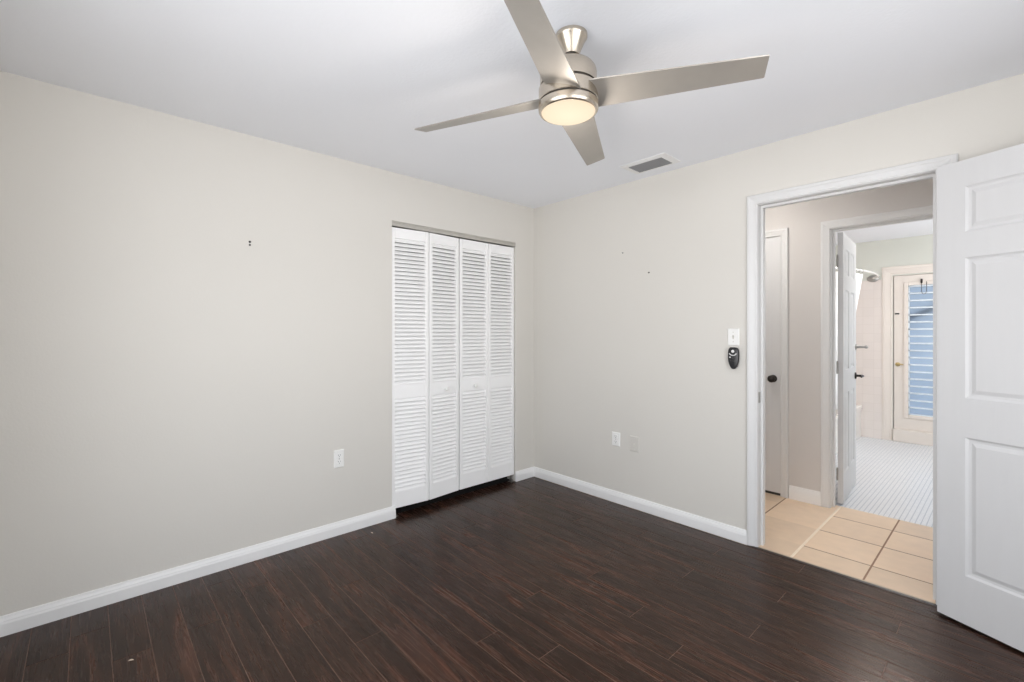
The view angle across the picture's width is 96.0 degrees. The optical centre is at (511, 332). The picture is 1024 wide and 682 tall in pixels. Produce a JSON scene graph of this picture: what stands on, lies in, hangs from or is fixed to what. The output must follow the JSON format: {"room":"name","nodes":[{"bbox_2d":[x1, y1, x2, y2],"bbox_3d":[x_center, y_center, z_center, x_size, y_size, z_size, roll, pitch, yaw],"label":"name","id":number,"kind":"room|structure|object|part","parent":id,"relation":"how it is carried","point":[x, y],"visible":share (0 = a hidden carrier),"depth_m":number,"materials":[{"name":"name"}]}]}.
{"room":"empty bedroom","nodes":[
{"label":"empty bedroom","id":0,"kind":"room"},
{"bbox_2d":[0,71,533,615],"bbox_3d":[-1.043,0.093,3.139,3.515,2.444,0.110,0,0,-43],"label":"wall","id":1,"kind":"structure","parent":0,"point":[176,390],"depth_m":2.43,"materials":[{"name":"beige paint"}]},
{"bbox_2d":[0,506,395,636],"bbox_3d":[-1.522,1.268,2.613,1.898,0.085,0.015,0,0,-43],"label":"baseboard","id":2,"kind":"structure","parent":1,"relation":"attached to","point":[25,619],"depth_m":2.39,"materials":[{"name":"white paint"}]},
{"bbox_2d":[334,449,343,467],"bbox_3d":[-1.120,0.820,2.987,0.066,0.114,0.009,0,0,-43],"label":"wall outlet","id":3,"kind":"object","parent":1,"relation":"attached to","point":[338,454],"visible":1,"depth_m":2.98,"materials":[{"name":"white plastic"}]},
{"bbox_2d":[392,221,514,246],"bbox_3d":[-0.426,-0.769,3.672,1.190,0.033,0.054,0,0,-43],"label":"closet track","id":4,"kind":"object","parent":1,"relation":"attached to","point":[394,223],"visible":0.91,"depth_m":3.60,"materials":[{"name":"metal"}]},
{"bbox_2d":[392,227,458,516],"bbox_3d":[-0.632,0.283,3.453,0.587,2.056,0.075,0,0,-43],"label":"bifold door","id":5,"kind":"structure","parent":4,"relation":"hanging from","point":[425,352],"depth_m":3.42,"materials":[{"name":"white paint"}]},
{"bbox_3d":[-0.745,0.254,3.359,0.293,1.998,0.026,0,0,-38],"label":"door panel","id":6,"kind":"part","parent":5,"relation":"part of","materials":[{"name":"white paint"}]},
{"bbox_3d":[-0.527,0.254,3.559,0.026,1.998,0.287,0,0,42],"label":"door panel","id":7,"kind":"part","parent":5,"relation":"part of","materials":[{"name":"white paint"}]},
{"bbox_2d":[459,239,513,489],"bbox_3d":[-0.197,0.283,3.862,0.586,2.056,0.062,0,0,-43],"label":"bifold door","id":8,"kind":"structure","parent":4,"relation":"hanging from","point":[486,361],"depth_m":3.85,"materials":[{"name":"white paint"}]},
{"bbox_3d":[-0.315,0.254,3.773,0.292,1.998,0.026,0,0,-43],"label":"door panel","id":9,"kind":"part","parent":8,"relation":"part of","materials":[{"name":"white paint"}]},
{"bbox_3d":[-0.098,0.254,3.973,0.291,1.998,0.026,0,0,-43],"label":"door panel","id":10,"kind":"part","parent":8,"relation":"part of","materials":[{"name":"white paint"}]},
{"bbox_2d":[515,467,533,481],"bbox_3d":[0.120,1.268,4.127,0.236,0.085,0.015,0,0,-43],"label":"baseboard","id":11,"kind":"structure","parent":1,"relation":"attached to","point":[523,474],"depth_m":4.11,"materials":[{"name":"white paint"}]},
{"bbox_2d":[395,227,506,476],"bbox_3d":[-0.696,0.091,3.969,1.350,2.440,0.640,0,0,-43],"label":"wall","id":12,"kind":"structure","parent":0,"point":[395,227],"depth_m":4.33,"materials":[{"name":"paint"}]},
{"bbox_2d":[0,0,1023,208],"bbox_3d":[-0.019,-1.179,1.989,3.460,0.100,4.470,0,0,-43],"label":"ceiling","id":13,"kind":"structure","parent":0,"point":[350,80],"depth_m":1.96,"materials":[{"name":"white paint"}]},
{"bbox_2d":[414,0,769,164],"bbox_3d":[0.205,-0.976,1.766,1.023,0.306,1.034,0,0,-26],"label":"ceiling fan","id":14,"kind":"object","parent":13,"relation":"hanging from","point":[571,93],"visible":1,"depth_m":1.65,"materials":[{"name":"silver metal"}]},
{"bbox_3d":[-0.119,-0.890,1.894,0.615,0.044,0.135,0,0,24],"label":"fan blade","id":15,"kind":"part","parent":14,"relation":"part of","materials":[{"name":"silver metal"}]},
{"bbox_3d":[0.088,-0.891,1.409,0.135,0.043,0.615,0,0,20],"label":"fan blade","id":16,"kind":"part","parent":14,"relation":"part of","materials":[{"name":"silver metal"}]},
{"bbox_3d":[0.213,-0.986,1.750,0.214,0.107,0.214,0,0,-43],"label":"motor","id":17,"kind":"part","parent":14,"relation":"part of","materials":[{"name":"silver metal"}]},
{"bbox_2d":[542,100,594,124],"bbox_3d":[0.213,-0.830,1.750,0.202,0.015,0.202,0,0,-43],"label":"diffuser","id":18,"kind":"object","parent":14,"relation":"attached to","point":[556,112],"depth_m":1.72,"materials":[{"name":"white glass"}]},
{"bbox_3d":[0.332,-0.888,2.092,0.135,0.046,0.615,0,0,19],"label":"fan blade","id":19,"kind":"part","parent":14,"relation":"part of","materials":[{"name":"silver metal"}]},
{"bbox_3d":[0.557,-0.890,1.634,0.615,0.043,0.135,0,0,19],"label":"fan blade","id":20,"kind":"part","parent":14,"relation":"part of","materials":[{"name":"silver metal"}]},
{"bbox_2d":[620,153,680,173],"bbox_3d":[0.924,-1.123,3.091,0.216,0.011,0.332,0,0,-43],"label":"ceiling vent","id":21,"kind":"object","parent":13,"relation":"in","point":[663,159],"visible":1,"depth_m":3.06,"materials":[{"name":"white metal"}]},
{"bbox_2d":[0,436,1023,681],"bbox_3d":[1.557,1.360,3.422,7.720,0.102,4.500,0,0,-43],"label":"floor","id":22,"kind":"structure","parent":0,"point":[533,579],"depth_m":2.20,"materials":[{"name":"laminate"}]},
{"bbox_2d":[790,506,841,556],"bbox_3d":[2.050,1.309,3.076,1.154,0.004,0.014,0,0,-43],"label":"strip","id":23,"kind":"object","parent":22,"relation":"on","point":[839,507],"visible":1,"depth_m":3.06,"materials":[{"name":"tile"}]},
{"bbox_2d":[747,545,936,606],"bbox_3d":[1.761,1.309,2.506,0.019,0.006,0.910,0,0,-43],"label":"threshold","id":24,"kind":"object","parent":22,"relation":"on","point":[821,568],"visible":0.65,"depth_m":2.46,"materials":[{"name":"brown wood"}]},
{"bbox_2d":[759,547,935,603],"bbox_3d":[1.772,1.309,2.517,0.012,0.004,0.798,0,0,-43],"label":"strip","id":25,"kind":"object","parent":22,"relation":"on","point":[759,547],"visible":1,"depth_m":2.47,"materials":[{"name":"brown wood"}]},
{"bbox_2d":[836,405,861,453],"bbox_3d":[3.597,1.113,5.561,1.496,0.395,0.756,0,0,-43],"label":"bathtub","id":26,"kind":"object","parent":22,"relation":"on","point":[858,407],"visible":0.12,"depth_m":5.65,"materials":[{"name":"white ceramic"}]},
{"bbox_2d":[534,73,1023,529],"bbox_3d":[1.505,0.091,2.884,0.115,2.440,3.720,0,0,-43],"label":"wall","id":27,"kind":"structure","parent":0,"point":[621,347],"depth_m":3.21,"materials":[{"name":"beige paint"}]},
{"bbox_2d":[612,431,619,446],"bbox_3d":[0.801,0.824,3.556,0.009,0.106,0.072,0,0,-43],"label":"wall outlet","id":28,"kind":"object","parent":27,"relation":"attached to","point":[615,435],"visible":1,"depth_m":3.55,"materials":[{"name":"white plastic"}]},
{"bbox_2d":[630,435,638,452],"bbox_3d":[0.909,0.833,3.434,0.016,0.114,0.078,0,0,-43],"label":"cable plate","id":29,"kind":"object","parent":27,"relation":"attached to","point":[634,441],"visible":1,"depth_m":3.43,"materials":[{"name":"white plastic"}]},
{"bbox_2d":[534,467,746,544],"bbox_3d":[0.824,1.268,3.527,0.015,0.085,1.852,0,0,-43],"label":"baseboard","id":30,"kind":"structure","parent":27,"relation":"attached to","point":[717,528],"depth_m":3.33,"materials":[{"name":"white paint"}]},
{"bbox_2d":[728,347,738,368],"bbox_3d":[1.392,0.163,2.897,0.032,0.136,0.066,0,0,-43],"label":"remote control","id":31,"kind":"object","parent":27,"relation":"attached to","point":[733,352],"visible":1,"depth_m":2.88,"materials":[{"name":"black plastic"}]},
{"bbox_2d":[728,328,738,345],"bbox_3d":[1.393,0.030,2.908,0.017,0.108,0.070,0,0,-43],"label":"light switch","id":32,"kind":"object","parent":27,"relation":"attached to","point":[733,333],"visible":1,"depth_m":2.91,"materials":[{"name":"white plastic"}]},
{"bbox_2d":[747,153,957,604],"bbox_3d":[1.811,0.238,2.540,0.134,2.147,0.938,0,0,-43],"label":"door frame","id":33,"kind":"structure","parent":27,"relation":"attached to","point":[928,165],"depth_m":2.81,"materials":[{"name":"white paint"}]},
{"bbox_3d":[1.513,0.399,2.820,0.032,0.065,0.002,0,0,-43],"label":"strike plate","id":34,"kind":"part","parent":33,"relation":"part of","materials":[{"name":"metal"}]},
{"bbox_2d":[937,143,1023,651],"bbox_3d":[2.119,0.266,1.801,0.160,2.066,0.772,0,0,-19],"label":"door","id":35,"kind":"structure","parent":27,"relation":"in","point":[980,199],"depth_m":2.00,"materials":[{"name":"white paint"}]},
{"bbox_2d":[765,179,932,497],"bbox_3d":[2.234,0.091,3.672,0.115,2.440,3.950,0,0,-43],"label":"wall","id":36,"kind":"structure","parent":0,"point":[803,220],"depth_m":3.54,"materials":[{"name":"beige paint"}]},
{"bbox_2d":[765,236,779,495],"bbox_3d":[1.878,0.271,3.955,0.100,2.078,0.759,0,0,-43],"label":"door","id":37,"kind":"structure","parent":36,"relation":"in","point":[772,245],"depth_m":3.73,"materials":[{"name":"white paint"}]},
{"bbox_3d":[2.086,0.374,3.704,0.065,0.060,0.060,0,0,-43],"label":"knob","id":38,"kind":"part","parent":37,"relation":"part of","materials":[{"name":"brown metal"}]},
{"bbox_2d":[765,228,787,497],"bbox_3d":[1.881,0.243,3.957,0.018,2.135,0.873,0,0,-43],"label":"door frame","id":39,"kind":"structure","parent":36,"relation":"attached to","point":[783,233],"depth_m":3.66,"materials":[{"name":"white paint"}]},
{"bbox_2d":[789,485,820,505],"bbox_3d":[2.256,1.257,3.553,0.015,0.106,0.215,0,0,-43],"label":"baseboard","id":40,"kind":"structure","parent":36,"relation":"attached to","point":[796,493],"depth_m":3.55,"materials":[{"name":"white paint"}]},
{"bbox_2d":[836,232,867,503],"bbox_3d":[2.739,0.271,3.743,0.179,2.060,0.712,0,0,43],"label":"door","id":41,"kind":"structure","parent":36,"relation":"in","point":[846,256],"depth_m":3.62,"materials":[{"name":"white paint"}]},
{"bbox_2d":[821,205,932,507],"bbox_3d":[2.682,0.241,3.174,0.134,2.141,0.925,0,0,-43],"label":"door frame","id":42,"kind":"structure","parent":36,"relation":"attached to","point":[826,226],"depth_m":3.45,"materials":[{"name":"white paint"}]},
{"bbox_2d":[836,234,932,439],"bbox_3d":[4.854,0.091,5.408,0.120,2.440,2.950,0,0,-43],"label":"wall","id":43,"kind":"structure","parent":0,"point":[916,250],"depth_m":5.59,"materials":[{"name":"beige paint"}]},
{"bbox_2d":[836,267,879,281],"bbox_3d":[3.925,-0.664,5.202,1.526,0.089,0.206,0,0,-40],"label":"shower curtain rod","id":44,"kind":"object","parent":43,"relation":"attached to","point":[873,278],"visible":0.76,"depth_m":5.64,"materials":[{"name":"metal"}]},
{"bbox_2d":[836,268,863,409],"bbox_3d":[3.566,0.085,4.970,0.477,1.553,0.287,0,0,-43],"label":"shower curtain","id":45,"kind":"object","parent":44,"relation":"hanging from","point":[858,276],"visible":0.18,"depth_m":4.96,"materials":[{"name":"white fabric"}]},
{"bbox_2d":[856,280,881,438],"bbox_3d":[4.218,0.334,6.001,0.010,1.955,0.955,0,0,-43],"label":"tile","id":46,"kind":"structure","parent":43,"relation":"attached to","point":[869,306],"depth_m":5.74,"materials":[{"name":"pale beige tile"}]},
{"bbox_2d":[882,263,932,439],"bbox_3d":[4.929,0.259,5.320,0.148,2.104,1.025,0,0,-43],"label":"door frame","id":47,"kind":"structure","parent":43,"relation":"attached to","point":[887,272],"depth_m":5.60,"materials":[{"name":"beige paint"}]},
{"bbox_2d":[893,428,932,445],"bbox_3d":[4.913,1.237,5.303,0.135,0.148,0.815,0,0,-43],"label":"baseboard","id":48,"kind":"structure","parent":43,"relation":"attached to","point":[899,435],"depth_m":5.42,"materials":[{"name":"beige paint"}]},
{"bbox_2d":[894,274,932,432],"bbox_3d":[4.896,0.242,5.287,0.071,1.838,0.803,0,0,-43],"label":"door","id":49,"kind":"structure","parent":43,"relation":"in","point":[913,310],"depth_m":5.46,"materials":[{"name":"beige paint"}]},
{"bbox_3d":[4.888,0.212,5.280,0.012,1.615,0.617,0,0,-43],"label":"glass frame","id":50,"kind":"part","parent":49,"relation":"part of","materials":[{"name":"beige paint"}]},
{"bbox_3d":[4.908,0.212,5.298,0.004,1.547,0.547,0,0,-43],"label":"louvre glass","id":51,"kind":"part","parent":49,"relation":"part of","materials":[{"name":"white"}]},
{"bbox_2d":[920,279,926,293],"bbox_3d":[4.794,-0.533,5.370,0.030,0.183,0.057,0,0,-43],"label":"wire hook","id":52,"kind":"object","parent":49,"relation":"hanging from","point":[921,280],"visible":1,"depth_m":5.38,"materials":[{"name":"brown metal"}]},
{"bbox_2d":[836,219,932,244],"bbox_3d":[3.747,-1.179,4.387,3.190,0.100,2.950,0,0,-43],"label":"ceiling","id":53,"kind":"structure","parent":0,"point":[925,227],"depth_m":5.22,"materials":[{"name":"white paint"}]}
]}

